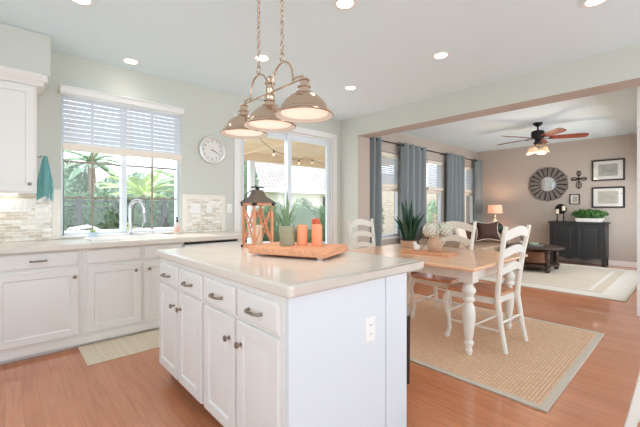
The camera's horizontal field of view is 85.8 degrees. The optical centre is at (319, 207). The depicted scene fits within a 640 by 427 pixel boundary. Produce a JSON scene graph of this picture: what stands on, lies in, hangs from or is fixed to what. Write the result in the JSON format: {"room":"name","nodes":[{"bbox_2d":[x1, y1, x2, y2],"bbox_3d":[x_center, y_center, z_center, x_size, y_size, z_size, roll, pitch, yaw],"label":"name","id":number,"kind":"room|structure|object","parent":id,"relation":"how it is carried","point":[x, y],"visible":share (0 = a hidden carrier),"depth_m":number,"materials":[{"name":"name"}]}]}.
{"room":"kitchen","nodes":[
{"label":"kitchen","id":0,"kind":"room"},
{"bbox_2d":[0,23,50,86],"bbox_3d":[-3.192,-1.337,2.529,1.900,0.365,0.360,0,0,-42],"label":"wall","id":1,"kind":"structure","parent":0,"point":[20,48],"depth_m":2.92,"materials":[{"name":"white paint"}]},
{"bbox_2d":[12,50,339,243],"bbox_3d":[-1.884,-0.150,4.070,5.910,2.740,0.150,0,0,-42],"label":"wall","id":2,"kind":"structure","parent":0,"point":[207,112],"depth_m":4.15,"materials":[{"name":"white paint"}]},
{"bbox_2d":[0,66,47,194],"bbox_3d":[-3.190,-0.640,2.508,1.875,1.030,0.386,0,0,-42],"label":"upper cabinet","id":3,"kind":"object","parent":2,"relation":"attached to","point":[19,89],"visible":1,"depth_m":2.91,"materials":[{"name":"white paint"}]},
{"bbox_2d":[36,156,52,202],"bbox_3d":[-2.482,-0.259,3.108,0.124,0.427,0.050,0,0,-42],"label":"hand towel","id":4,"kind":"object","parent":3,"relation":"hanging from","point":[44,181],"visible":0.99,"depth_m":3.10,"materials":[{"name":"teal fabric"}]},
{"bbox_2d":[0,189,59,241],"bbox_3d":[-3.273,0.060,2.692,2.000,0.487,0.009,0,0,-42],"label":"backsplash","id":5,"kind":"structure","parent":2,"relation":"attached to","point":[43,223],"depth_m":3.23,"materials":[{"name":"tile"}]},
{"bbox_2d":[0,199,8,211],"bbox_3d":[-2.834,-0.020,3.083,0.072,0.120,0.009,0,0,-42],"label":"wall outlet","id":6,"kind":"object","parent":5,"relation":"attached to","point":[4,203],"visible":1,"depth_m":3.09,"materials":[{"name":"white plastic"}]},
{"bbox_2d":[9,199,31,211],"bbox_3d":[-2.747,-0.020,3.161,0.164,0.120,0.010,0,0,-42],"label":"switch plate","id":7,"kind":"object","parent":5,"relation":"attached to","point":[15,205],"visible":1,"depth_m":3.16,"materials":[{"name":"white plastic"}]},
{"bbox_2d":[60,94,181,237],"bbox_3d":[-2.147,-0.424,3.805,1.175,1.438,0.145,0,0,-42],"label":"window","id":8,"kind":"structure","parent":2,"relation":"in","point":[123,165],"depth_m":3.78,"materials":[{"name":"white plastic"}]},
{"bbox_2d":[59,84,184,165],"bbox_3d":[-2.075,-0.795,3.725,1.183,0.779,0.100,0,0,-42],"label":"window blind","id":9,"kind":"object","parent":8,"relation":"attached to","point":[69,145],"visible":1,"depth_m":3.66,"materials":[{"name":"white paint"}]},
{"bbox_2d":[182,194,224,232],"bbox_3d":[-1.456,0.068,4.353,0.565,0.472,0.009,0,0,-42],"label":"backsplash","id":10,"kind":"structure","parent":2,"relation":"attached to","point":[203,221],"depth_m":4.34,"materials":[{"name":"tile"}]},
{"bbox_2d":[198,136,224,163],"bbox_3d":[-1.374,-0.740,4.401,0.356,0.356,0.050,0,0,-42],"label":"wall clock","id":11,"kind":"object","parent":2,"relation":"attached to","point":[211,149],"visible":1,"depth_m":4.40,"materials":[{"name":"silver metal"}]},
{"bbox_2d":[234,114,336,243],"bbox_3d":[-0.482,-0.019,5.337,1.950,2.488,0.170,0,0,-42],"label":"door","id":12,"kind":"structure","parent":2,"relation":"in","point":[299,134],"depth_m":5.37,"materials":[{"name":"white paint"}]},
{"bbox_2d":[0,0,639,151],"bbox_3d":[2.381,-1.580,3.361,11.250,0.120,6.950,0,0,-42],"label":"ceiling","id":13,"kind":"structure","parent":0,"point":[385,49],"depth_m":3.22,"materials":[{"name":"white paint"}]},
{"bbox_2d":[70,0,94,6],"bbox_3d":[-1.739,-1.516,2.502,0.176,0.007,0.176,0,0,-42],"label":"recessed light","id":14,"kind":"object","parent":13,"relation":"in","point":[88,3],"visible":1,"depth_m":2.54,"materials":[{"name":"white paint"}]},
{"bbox_2d":[121,57,139,64],"bbox_3d":[-1.956,-1.516,3.563,0.176,0.007,0.176,0,0,-42],"label":"recessed light","id":15,"kind":"object","parent":13,"relation":"in","point":[131,61],"visible":1,"depth_m":3.56,"materials":[{"name":"white paint"}]},
{"bbox_2d":[219,0,333,138],"bbox_3d":[-0.319,-1.028,2.231,0.340,0.999,1.017,0,0,-42],"label":"pendant light","id":16,"kind":"object","parent":13,"relation":"hanging from","point":[302,106],"visible":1,"depth_m":2.14,"materials":[{"name":"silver metal"}]},
{"bbox_2d":[225,129,262,135],"bbox_3d":[-0.547,-0.541,2.481,0.270,0.006,0.270,0,0,-42],"label":"diffuser","id":17,"kind":"object","parent":16,"relation":"attached to","point":[230,132],"depth_m":2.48,"materials":[{"name":"white glass"}]},
{"bbox_2d":[249,120,290,128],"bbox_3d":[-0.326,-0.541,2.239,0.270,0.006,0.270,0,0,-42],"label":"diffuser","id":18,"kind":"object","parent":16,"relation":"attached to","point":[256,124],"depth_m":2.24,"materials":[{"name":"white glass"}]},
{"bbox_2d":[281,108,327,118],"bbox_3d":[-0.090,-0.541,1.981,0.270,0.006,0.270,0,0,-42],"label":"diffuser","id":19,"kind":"object","parent":16,"relation":"attached to","point":[292,113],"depth_m":1.98,"materials":[{"name":"white glass"}]},
{"bbox_2d":[333,0,356,10],"bbox_3d":[0.185,-1.516,2.554,0.176,0.007,0.176,0,0,-42],"label":"recessed light","id":20,"kind":"object","parent":13,"relation":"in","point":[344,5],"visible":1,"depth_m":2.56,"materials":[{"name":"white paint"}]},
{"bbox_2d":[432,51,449,59],"bbox_3d":[1.202,-1.516,3.429,0.176,0.007,0.176,0,0,-42],"label":"recessed light","id":21,"kind":"object","parent":13,"relation":"in","point":[443,54],"visible":1,"depth_m":3.42,"materials":[{"name":"white paint"}]},
{"bbox_2d":[498,122,588,154],"bbox_3d":[3.905,-1.246,6.202,1.404,0.548,1.416,0,0,-42],"label":"ceiling fan","id":22,"kind":"object","parent":13,"relation":"hanging from","point":[537,135],"visible":1,"depth_m":6.06,"materials":[{"name":"brown wood"}]},
{"bbox_2d":[581,0,607,7],"bbox_3d":[2.017,-1.516,2.521,0.176,0.007,0.176,0,0,-42],"label":"recessed light","id":23,"kind":"object","parent":13,"relation":"in","point":[586,3],"visible":1,"depth_m":2.55,"materials":[{"name":"white paint"}]},
{"bbox_2d":[0,261,639,426],"bbox_3d":[2.381,1.270,3.361,11.250,0.100,6.950,0,0,-42],"label":"floor","id":24,"kind":"structure","parent":0,"point":[55,389],"depth_m":2.30,"materials":[{"name":"brown wood"}]},
{"bbox_2d":[0,249,82,363],"bbox_3d":[-2.667,0.784,2.818,1.145,0.872,0.634,0,0,-42],"label":"base cabinet","id":25,"kind":"object","parent":24,"relation":"on","point":[41,293],"visible":0.98,"depth_m":2.80,"materials":[{"name":"white paint"}]},
{"bbox_2d":[0,231,252,254],"bbox_3d":[-2.392,0.329,3.054,3.790,0.050,0.664,0,0,-42],"label":"countertop","id":26,"kind":"structure","parent":25,"relation":"on","point":[17,247],"depth_m":3.15,"materials":[{"name":"beige stone"}]},
{"bbox_2d":[84,234,173,241],"bbox_3d":[-1.944,0.374,3.534,0.740,0.164,0.400,0,0,-42],"label":"sink","id":27,"kind":"object","parent":26,"relation":"in","point":[125,237],"visible":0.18,"depth_m":3.55,"materials":[{"name":"white ceramic"}]},
{"bbox_2d":[128,199,145,234],"bbox_3d":[-1.982,0.105,3.733,0.194,0.402,0.056,0,0,-5],"label":"kitchen faucet","id":28,"kind":"object","parent":26,"relation":"on","point":[130,226],"visible":0.93,"depth_m":3.72,"materials":[{"name":"silver metal"}]},
{"bbox_2d":[78,328,158,365],"bbox_3d":[-1.393,1.216,3.354,1.530,0.008,0.490,0,0,-42],"label":"kitchen mat","id":29,"kind":"object","parent":24,"relation":"on","point":[106,350],"visible":0.44,"depth_m":2.99,"materials":[{"name":"beige fabric"}]},
{"bbox_2d":[82,243,182,344],"bbox_3d":[-1.925,0.784,3.499,0.870,0.872,0.628,0,0,-42],"label":"base cabinet","id":30,"kind":"object","parent":24,"relation":"on","point":[121,284],"visible":0.81,"depth_m":3.20,"materials":[{"name":"white paint"}]},
{"bbox_2d":[159,258,205,405],"bbox_3d":[-0.686,0.787,2.407,0.685,0.866,0.750,0,0,-42],"label":"base cabinet","id":31,"kind":"object","parent":24,"relation":"on","point":[181,287],"visible":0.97,"depth_m":2.15,"materials":[{"name":"white paint"}]},
{"bbox_2d":[183,239,237,247],"bbox_3d":[-1.382,0.786,4.013,0.615,0.868,0.604,0,0,-42],"label":"dishwasher","id":32,"kind":"object","parent":24,"relation":"on","point":[229,241],"visible":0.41,"depth_m":3.77,"materials":[{"name":"white paint"}]},
{"bbox_2d":[204,273,284,426],"bbox_3d":[-0.182,0.787,1.856,0.685,0.866,0.745,0,0,-42],"label":"base cabinet","id":33,"kind":"object","parent":24,"relation":"on","point":[244,325],"visible":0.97,"depth_m":1.60,"materials":[{"name":"white paint"}]},
{"bbox_2d":[156,241,423,298],"bbox_3d":[-0.297,0.329,2.249,0.984,0.051,1.620,0,0,-42],"label":"countertop","id":34,"kind":"structure","parent":33,"relation":"on","point":[288,277],"depth_m":1.82,"materials":[{"name":"beige stone"}]},
{"bbox_2d":[240,186,275,247],"bbox_3d":[-0.485,0.070,2.678,0.202,0.471,0.202,0,0,-42],"label":"wooden lantern","id":35,"kind":"object","parent":34,"relation":"on","point":[257,197],"visible":0.83,"depth_m":2.65,"materials":[{"name":"orange wood"}]},
{"bbox_2d":[248,241,347,259],"bbox_3d":[-0.133,0.275,2.243,0.536,0.062,0.380,0,0,26],"label":"serving board","id":36,"kind":"object","parent":34,"relation":"on","point":[326,250],"visible":0.96,"depth_m":2.11,"materials":[{"name":"orange wood"}]},
{"bbox_2d":[256,192,299,245],"bbox_3d":[-0.277,0.061,2.252,0.289,0.365,0.102,0,0,8],"label":"aloe plant","id":37,"kind":"object","parent":36,"relation":"on","point":[287,232],"visible":1,"depth_m":2.22,"materials":[{"name":"green plant"}]},
{"bbox_2d":[297,225,307,245],"bbox_3d":[-0.116,0.172,2.247,0.070,0.143,0.070,0,0,-42],"label":"pillar candle","id":38,"kind":"object","parent":36,"relation":"on","point":[302,230],"visible":1,"depth_m":2.22,"materials":[{"name":"orange wax"}]},
{"bbox_2d":[311,224,321,245],"bbox_3d":[-0.020,0.171,2.231,0.070,0.146,0.070,0,0,-42],"label":"pillar candle","id":39,"kind":"object","parent":36,"relation":"on","point":[316,229],"visible":0.99,"depth_m":2.20,"materials":[{"name":"orange wax"}]},
{"bbox_2d":[285,273,406,426],"bbox_3d":[0.117,0.787,1.709,0.812,0.866,0.195,0,0,-42],"label":"island end panel","id":40,"kind":"object","parent":24,"relation":"on","point":[334,378],"visible":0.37,"depth_m":1.60,"materials":[{"name":"white paint"}]},
{"bbox_2d":[365,316,374,342],"bbox_3d":[0.251,0.603,1.707,0.075,0.120,0.009,0,0,-42],"label":"wall outlet","id":41,"kind":"object","parent":40,"relation":"attached to","point":[369,322],"visible":1,"depth_m":1.70,"materials":[{"name":"white plastic"}]},
{"bbox_2d":[407,305,410,383],"bbox_3d":[0.395,0.948,2.502,0.220,0.545,0.480,0,0,-42],"label":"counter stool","id":42,"kind":"object","parent":24,"relation":"on","point":[408,306],"visible":0.17,"depth_m":2.38,"materials":[{"name":"black fabric"}]},
{"bbox_2d":[409,294,604,412],"bbox_3d":[1.052,1.214,3.773,1.891,0.011,2.950,0,0,-42],"label":"jute rug","id":43,"kind":"object","parent":24,"relation":"on","point":[534,373],"visible":0.48,"depth_m":2.89,"materials":[{"name":"beige fabric"}]},
{"bbox_2d":[347,218,375,248],"bbox_3d":[0.755,0.686,4.598,0.528,1.070,0.611,0,0,-42],"label":"dining chair","id":44,"kind":"object","parent":43,"relation":"on","point":[356,222],"visible":0.34,"depth_m":4.80,"materials":[{"name":"beige paint"}]},
{"bbox_2d":[348,244,527,354],"bbox_3d":[1.128,0.835,3.561,1.230,0.749,1.465,0,0,-42],"label":"dining table","id":45,"kind":"object","parent":43,"relation":"on","point":[469,265],"visible":0.56,"depth_m":3.05,"materials":[{"name":"brown wood"}]},
{"bbox_2d":[394,197,424,247],"bbox_3d":[1.029,0.154,4.085,0.347,0.613,0.368,0,0,-22],"label":"snake plant","id":46,"kind":"object","parent":45,"relation":"on","point":[408,228],"visible":0.98,"depth_m":4.01,"materials":[{"name":"green plant"}]},
{"bbox_2d":[401,248,457,256],"bbox_3d":[1.105,0.449,3.490,0.500,0.022,0.240,0,0,43],"label":"wooden board","id":47,"kind":"object","parent":45,"relation":"on","point":[420,251],"visible":0.97,"depth_m":3.39,"materials":[{"name":"orange wood"}]},
{"bbox_2d":[427,234,444,251],"bbox_3d":[1.171,0.353,3.509,0.160,0.170,0.156,0,0,-42],"label":"ceramic jug","id":48,"kind":"object","parent":47,"relation":"on","point":[434,244],"visible":0.81,"depth_m":3.45,"materials":[{"name":"beige ceramic"}]},
{"bbox_2d":[422,222,439,237],"bbox_3d":[1.123,0.280,3.477,0.175,0.281,0.173,0,0,-42],"label":"hydrangea","id":49,"kind":"object","parent":48,"relation":"in","point":[430,230],"visible":0.99,"depth_m":3.43,"materials":[{"name":"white plant"}]},
{"bbox_2d":[437,222,453,236],"bbox_3d":[1.260,0.279,3.511,0.188,0.284,0.169,0,0,-2],"label":"hydrangea","id":50,"kind":"object","parent":48,"relation":"in","point":[446,229],"visible":0.87,"depth_m":3.45,"materials":[{"name":"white plant"}]},
{"bbox_2d":[408,221,476,326],"bbox_3d":[1.365,0.686,3.849,0.611,1.070,0.528,0,0,-42],"label":"dining chair","id":51,"kind":"object","parent":43,"relation":"on","point":[436,281],"visible":0.55,"depth_m":3.82,"materials":[{"name":"beige paint"}]},
{"bbox_2d":[442,225,530,353],"bbox_3d":[1.538,0.686,3.201,0.528,1.070,0.611,0,0,-39],"label":"dining chair","id":52,"kind":"object","parent":43,"relation":"on","point":[495,294],"visible":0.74,"depth_m":3.05,"materials":[{"name":"beige wood"}]},
{"bbox_2d":[479,263,636,301],"bbox_3d":[4.116,1.213,6.554,3.080,0.014,2.880,0,0,-42],"label":"rug","id":53,"kind":"object","parent":24,"relation":"on","point":[614,284],"visible":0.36,"depth_m":5.74,"materials":[{"name":"beige carpet"}]},
{"bbox_2d":[418,223,510,251],"bbox_3d":[3.005,0.774,7.014,2.430,0.868,0.820,0,0,-42],"label":"sofa","id":54,"kind":"object","parent":53,"relation":"on","point":[487,244],"visible":0.25,"depth_m":6.81,"materials":[{"name":"beige fabric"}]},
{"bbox_2d":[473,220,500,240],"bbox_3d":[3.525,0.480,7.259,0.550,0.449,0.193,0,0,0],"label":"throw pillow","id":55,"kind":"object","parent":54,"relation":"on","point":[484,230],"visible":0.95,"depth_m":7.20,"materials":[{"name":"brown fabric"}]},
{"bbox_2d":[474,242,506,251],"bbox_3d":[3.579,0.840,7.404,0.677,0.160,0.620,0,0,-42],"label":"seat cushion","id":56,"kind":"object","parent":54,"relation":"on","point":[496,245],"depth_m":7.21,"materials":[{"name":"beige fabric"}]},
{"bbox_2d":[506,243,564,272],"bbox_3d":[4.234,0.976,6.810,1.000,0.462,1.000,0,0,-42],"label":"coffee table","id":57,"kind":"object","parent":53,"relation":"on","point":[546,247],"visible":0.63,"depth_m":6.50,"materials":[{"name":"brown wood"}]},
{"bbox_2d":[524,250,544,263],"bbox_3d":[4.211,0.954,6.776,0.440,0.243,0.440,0,0,-42],"label":"wicker basket","id":58,"kind":"object","parent":57,"relation":"on","point":[534,256],"visible":0.62,"depth_m":6.60,"materials":[{"name":"brown wicker"}]},
{"bbox_2d":[517,259,559,266],"bbox_3d":[4.234,1.087,6.810,0.840,0.025,0.840,0,0,-42],"label":"shelf","id":59,"kind":"object","parent":57,"relation":"attached to","point":[556,263],"depth_m":6.56,"materials":[{"name":"brown wood"}]},
{"bbox_2d":[548,221,610,266],"bbox_3d":[5.653,0.760,7.548,0.439,0.920,1.045,0,0,-42],"label":"sideboard","id":60,"kind":"object","parent":24,"relation":"on","point":[580,240],"visible":0.87,"depth_m":7.36,"materials":[{"name":"black paint"}]},
{"bbox_2d":[575,218,604,221],"bbox_3d":[5.790,0.260,7.406,0.120,0.080,0.496,0,0,-42],"label":"planter","id":61,"kind":"object","parent":60,"relation":"on","point":[576,219],"visible":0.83,"depth_m":7.36,"materials":[{"name":"white ceramic"}]},
{"bbox_2d":[571,209,610,218],"bbox_3d":[5.798,0.139,7.399,0.309,0.265,0.686,0,0,-42],"label":"greenery","id":62,"kind":"object","parent":61,"relation":"in","point":[589,213],"visible":1,"depth_m":7.34,"materials":[{"name":"green plant"}]},
{"bbox_2d":[624,371,639,426],"bbox_3d":[1.853,0.874,1.633,0.729,0.708,0.631,0,0,-42],"label":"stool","id":63,"kind":"object","parent":24,"relation":"on","point":[633,417],"visible":1,"depth_m":1.62,"materials":[{"name":"white wood"}]},
{"bbox_3d":[4.275,0.905,8.514,0.520,0.630,0.520,0,0,-42],"label":"end table","id":64,"kind":"object","parent":24,"relation":"on","visible":0},
{"bbox_2d":[488,205,502,221],"bbox_3d":[4.356,0.240,8.574,0.330,0.700,0.330,0,0,-42],"label":"table lamp","id":65,"kind":"object","parent":64,"relation":"on","point":[491,208],"visible":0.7,"depth_m":8.45,"materials":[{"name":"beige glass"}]},
{"bbox_2d":[378,132,477,245],"bbox_3d":[2.435,-0.150,7.801,4.880,2.740,0.170,0,0,-42],"label":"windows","id":66,"kind":"structure","parent":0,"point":[399,137],"depth_m":7.75,"materials":[{"name":"beige paint"}]},
{"bbox_2d":[371,138,403,145],"bbox_3d":[1.189,-1.235,6.444,1.154,0.044,0.152,0,0,-42],"label":"curtain rod","id":67,"kind":"object","parent":66,"relation":"attached to","point":[371,138],"visible":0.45,"depth_m":6.55,"materials":[{"name":"black metal"}]},
{"bbox_2d":[370,137,381,245],"bbox_3d":[0.972,-0.045,6.176,0.381,2.470,0.124,0,0,-42],"label":"curtain","id":68,"kind":"object","parent":67,"relation":"hanging from","point":[375,145],"visible":0.59,"depth_m":6.22,"materials":[{"name":"grey fabric"}]},
{"bbox_2d":[382,158,399,239],"bbox_3d":[1.329,-0.242,6.750,0.830,1.684,0.150,0,0,-42],"label":"window","id":69,"kind":"structure","parent":66,"relation":"attached to","point":[396,190],"depth_m":6.97,"materials":[{"name":"white plastic"}]},
{"bbox_2d":[382,152,399,187],"bbox_3d":[1.355,-0.735,6.721,0.640,0.670,0.067,0,0,-42],"label":"window blind","id":70,"kind":"object","parent":66,"relation":"attached to","point":[389,183],"visible":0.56,"depth_m":6.73,"materials":[{"name":"beige plastic"}]},
{"bbox_2d":[427,165,441,223],"bbox_3d":[2.595,-0.242,7.907,0.840,1.684,0.150,0,0,-42],"label":"window","id":71,"kind":"structure","parent":66,"relation":"attached to","point":[438,193],"depth_m":8.14,"materials":[{"name":"white plastic"}]},
{"bbox_2d":[427,160,442,190],"bbox_3d":[2.621,-0.735,7.878,0.650,0.670,0.067,0,0,-42],"label":"window blind","id":72,"kind":"object","parent":66,"relation":"attached to","point":[437,187],"visible":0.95,"depth_m":7.86,"materials":[{"name":"beige plastic"}]},
{"bbox_2d":[465,172,473,222],"bbox_3d":[3.887,-0.242,9.087,0.820,1.684,0.150,0,0,-42],"label":"window","id":73,"kind":"structure","parent":66,"relation":"attached to","point":[471,195],"depth_m":9.33,"materials":[{"name":"white plastic"}]},
{"bbox_2d":[465,167,473,192],"bbox_3d":[3.913,-0.735,9.059,0.630,0.670,0.067,0,0,-42],"label":"window blind","id":74,"kind":"object","parent":66,"relation":"attached to","point":[471,187],"visible":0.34,"depth_m":9.05,"materials":[{"name":"beige"}]},
{"bbox_3d":[3.813,-1.235,8.842,1.204,0.044,0.152,0,0,-42],"label":"curtain rod","id":75,"kind":"object","parent":66,"relation":"attached to","visible":0},
{"bbox_2d":[446,153,464,222],"bbox_3d":[3.258,-0.045,8.265,0.814,2.470,0.125,0,0,-42],"label":"curtain","id":76,"kind":"object","parent":75,"relation":"hanging from","point":[455,165],"visible":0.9,"depth_m":8.19,"materials":[{"name":"grey fabric"}]},
{"bbox_2d":[474,159,482,222],"bbox_3d":[4.179,-0.045,9.107,0.351,2.470,0.124,0,0,-42],"label":"curtain","id":77,"kind":"object","parent":75,"relation":"hanging from","point":[478,199],"visible":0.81,"depth_m":9.05,"materials":[{"name":"grey fabric"}]},
{"bbox_3d":[2.481,-1.235,7.624,1.094,0.044,0.152,0,0,-42],"label":"curtain rod","id":78,"kind":"object","parent":66,"relation":"attached to","visible":0},
{"bbox_2d":[400,143,426,243],"bbox_3d":[1.915,-0.045,7.037,0.894,2.470,0.125,0,0,-42],"label":"curtain","id":79,"kind":"object","parent":78,"relation":"hanging from","point":[412,158],"visible":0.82,"depth_m":6.97,"materials":[{"name":"grey fabric"}]},
{"bbox_2d":[340,43,639,249],"bbox_3d":[2.705,-0.150,3.658,0.310,2.740,6.950,0,0,-42],"label":"wall","id":80,"kind":"structure","parent":0,"point":[616,69],"depth_m":4.36,"materials":[{"name":"white paint"}]},
{"bbox_2d":[466,133,636,261],"bbox_3d":[5.495,-0.150,8.180,0.150,2.740,4.040,0,0,-42],"label":"wall","id":81,"kind":"structure","parent":0,"point":[506,173],"depth_m":7.99,"materials":[{"name":"beige paint"}]},
{"bbox_2d":[528,167,568,201],"bbox_3d":[5.392,-0.560,8.160,0.030,0.818,0.826,0,0,-42],"label":"sunburst mirror","id":82,"kind":"object","parent":81,"relation":"attached to","point":[550,183],"visible":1,"depth_m":8.14,"materials":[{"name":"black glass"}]},
{"bbox_2d":[540,177,555,190],"bbox_3d":[5.396,-0.565,8.163,0.020,0.330,0.330,0,0,-42],"label":"mirror glass","id":83,"kind":"object","parent":82,"relation":"attached to","point":[546,183],"depth_m":8.15,"materials":[{"name":"white"}]},
{"bbox_2d":[570,194,579,203],"bbox_3d":[5.746,-0.198,7.772,0.030,0.230,0.190,0,0,-42],"label":"framed picture","id":84,"kind":"object","parent":81,"relation":"attached to","point":[574,198],"visible":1,"depth_m":7.76,"materials":[{"name":"white paper"}]},
{"bbox_2d":[517,252,636,267],"bbox_3d":[5.492,1.165,8.062,0.015,0.110,3.570,0,0,-42],"label":"baseboard","id":85,"kind":"structure","parent":81,"relation":"attached to","point":[591,261],"depth_m":7.45,"materials":[{"name":"white paint"}]},
{"bbox_2d":[592,158,624,180],"bbox_3d":[6.137,-0.810,7.344,0.030,0.455,0.550,0,0,-42],"label":"framed picture","id":86,"kind":"object","parent":81,"relation":"attached to","point":[606,169],"visible":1,"depth_m":7.34,"materials":[{"name":"white paper"}]},
{"bbox_2d":[598,163,617,175],"bbox_3d":[6.139,-0.810,7.346,0.002,0.254,0.320,0,0,-42],"label":"print","id":87,"kind":"object","parent":86,"relation":"attached to","point":[604,169],"depth_m":7.35},
{"bbox_2d":[592,186,624,207],"bbox_3d":[6.137,-0.227,7.344,0.030,0.448,0.550,0,0,-42],"label":"framed picture","id":88,"kind":"object","parent":81,"relation":"attached to","point":[603,197],"visible":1,"depth_m":7.34,"materials":[{"name":"white paper"}]},
{"bbox_2d":[598,191,617,203],"bbox_3d":[6.139,-0.227,7.346,0.002,0.263,0.340,0,0,-42],"label":"print","id":89,"kind":"object","parent":88,"relation":"attached to","point":[604,197],"depth_m":7.34},
{"bbox_2d":[637,86,639,315],"bbox_3d":[4.689,-0.150,2.837,0.150,2.740,3.060,0,0,-42],"label":"wall","id":90,"kind":"structure","parent":0,"point":[638,88],"depth_m":3.91,"materials":[{"name":"white paint"}]},
{"label":"outside","id":91,"kind":"structure","parent":0,"visible":0},
{"bbox_3d":[0.221,1.300,11.616,44.000,0.080,8.150,0,0,-42],"label":"ground","id":92,"kind":"structure","parent":91,"visible":0},
{"bbox_2d":[64,195,75,230],"bbox_3d":[-6.643,0.486,8.287,1.746,1.763,1.308,0,0,-42],"label":"bush","id":93,"kind":"object","parent":92,"relation":"on","point":[65,203],"visible":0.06,"depth_m":8.31,"materials":[{"name":"green plant"}]},
{"bbox_2d":[65,225,102,232],"bbox_3d":[-4.732,0.801,6.784,0.710,0.922,0.540,0,0,-42],"label":"patio chair","id":94,"kind":"object","parent":92,"relation":"on","point":[82,226],"visible":0.27,"depth_m":6.78,"materials":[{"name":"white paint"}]},
{"bbox_2d":[67,189,119,229],"bbox_3d":[-5.872,0.493,9.010,1.763,2.024,1.305,0,0,-42],"label":"bush","id":95,"kind":"object","parent":92,"relation":"on","point":[86,213],"visible":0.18,"depth_m":8.71,"materials":[{"name":"green plant"}]},
{"bbox_2d":[64,196,173,229],"bbox_3d":[-4.823,0.490,8.463,5.600,1.540,0.100,0,0,-42],"label":"iron fence","id":96,"kind":"object","parent":92,"relation":"on","point":[78,207],"visible":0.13,"depth_m":8.31,"materials":[{"name":"grey metal"}]},
{"bbox_2d":[64,227,173,232],"bbox_3d":[-4.765,0.880,8.177,5.200,0.760,0.200,0,0,-42],"label":"wall","id":97,"kind":"structure","parent":92,"relation":"on","point":[157,227],"depth_m":8.07,"materials":[{"name":"beige paint"}]},
{"bbox_2d":[94,169,173,197],"bbox_3d":[-5.799,0.010,11.240,2.829,2.523,3.090,0,0,-2],"label":"palm tree","id":98,"kind":"object","parent":92,"relation":"on","point":[146,190],"visible":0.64,"depth_m":10.98,"materials":[{"name":"green plant"}]},
{"bbox_2d":[115,194,167,227],"bbox_3d":[-5.090,0.476,9.718,1.781,1.752,1.309,0,0,-42],"label":"bush","id":99,"kind":"object","parent":92,"relation":"on","point":[145,196],"visible":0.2,"depth_m":9.43,"materials":[{"name":"green plant"}]},
{"bbox_2d":[135,170,173,197],"bbox_3d":[-4.727,-0.104,12.526,3.391,2.750,3.475,0,0,4],"label":"palm tree","id":100,"kind":"object","parent":92,"relation":"on","point":[163,172],"visible":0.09,"depth_m":11.95,"materials":[{"name":"green plant"}]},
{"bbox_2d":[157,191,173,226],"bbox_3d":[-4.304,0.446,10.423,1.814,2.004,1.315,0,0,-42],"label":"bush","id":101,"kind":"object","parent":92,"relation":"on","point":[170,217],"visible":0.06,"depth_m":9.92,"materials":[{"name":"green plant"}]},
{"bbox_2d":[262,201,283,241],"bbox_3d":[-1.602,0.676,11.746,1.584,1.882,1.066,0,0,-42],"label":"bush","id":102,"kind":"object","parent":92,"relation":"on","point":[276,223],"visible":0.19,"depth_m":11.38,"materials":[{"name":"green plant"}]},
{"bbox_2d":[292,197,319,242],"bbox_3d":[-0.642,0.661,12.424,1.541,2.144,1.052,0,0,-42],"label":"bush","id":103,"kind":"object","parent":92,"relation":"on","point":[305,216],"visible":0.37,"depth_m":12.10,"materials":[{"name":"green plant"}]},
{"bbox_2d":[244,137,393,242],"bbox_3d":[0.682,-0.120,8.888,6.400,2.760,3.480,0,0,-42],"label":"patio cover","id":104,"kind":"object","parent":92,"relation":"on","point":[255,150],"visible":0.22,"depth_m":8.85,"materials":[{"name":"beige paint"}]},
{"bbox_2d":[314,205,324,240],"bbox_3d":[0.112,0.657,13.311,1.586,1.633,1.072,0,0,-42],"label":"bush","id":105,"kind":"object","parent":92,"relation":"on","point":[320,211],"visible":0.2,"depth_m":12.91,"materials":[{"name":"green plant"}]},
{"bbox_2d":[382,187,465,234],"bbox_3d":[9.077,0.140,20.084,19.500,2.240,0.200,0,0,-42],"label":"wall","id":106,"kind":"structure","parent":92,"relation":"on","point":[387,196],"depth_m":14.28,"materials":[{"name":"beige paint"}]},
{"bbox_2d":[427,199,436,222],"bbox_3d":[4.348,0.456,13.312,0.593,1.614,0.618,0,0,-42],"label":"shrub","id":107,"kind":"object","parent":92,"relation":"on","point":[432,208],"visible":0.48,"depth_m":13.17,"materials":[{"name":"green plant"}]},
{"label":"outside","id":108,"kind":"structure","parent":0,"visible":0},
{"bbox_3d":[-17.076,1.295,33.503,80.000,0.090,47.500,0,0,-42],"label":"ground","id":109,"kind":"structure","parent":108,"visible":0},
{"bbox_2d":[64,158,98,199],"bbox_3d":[-8.888,-0.233,11.520,2.736,3.001,2.142,0,0,-42],"label":"tree","id":110,"kind":"object","parent":109,"relation":"on","point":[79,184],"visible":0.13,"depth_m":11.37,"materials":[{"name":"green plant"}]},
{"bbox_2d":[64,150,119,194],"bbox_3d":[-7.745,-0.338,11.723,2.037,3.208,1.859,0,0,-42],"label":"palm tree","id":111,"kind":"object","parent":109,"relation":"on","point":[97,158],"visible":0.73,"depth_m":11.55,"materials":[{"name":"green plant"}]},
{"bbox_2d":[96,171,166,200],"bbox_3d":[-8.566,-0.241,15.871,3.921,3.018,2.560,0,0,-42],"label":"tree","id":112,"kind":"object","parent":109,"relation":"on","point":[137,175],"visible":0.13,"depth_m":15.00,"materials":[{"name":"green plant"}]},
{"bbox_2d":[244,160,258,198],"bbox_3d":[-3.616,-0.602,14.589,2.118,3.733,1.932,0,0,-42],"label":"tree","id":113,"kind":"object","parent":109,"relation":"on","point":[245,162],"visible":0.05,"depth_m":14.16,"materials":[{"name":"green plant"}]},
{"bbox_2d":[255,162,393,210],"bbox_3d":[0.367,-0.910,25.759,17.500,4.340,7.670,0,0,-42],"label":"house","id":114,"kind":"structure","parent":109,"relation":"on","point":[308,183],"depth_m":19.90,"materials":[{"name":"beige paint"}]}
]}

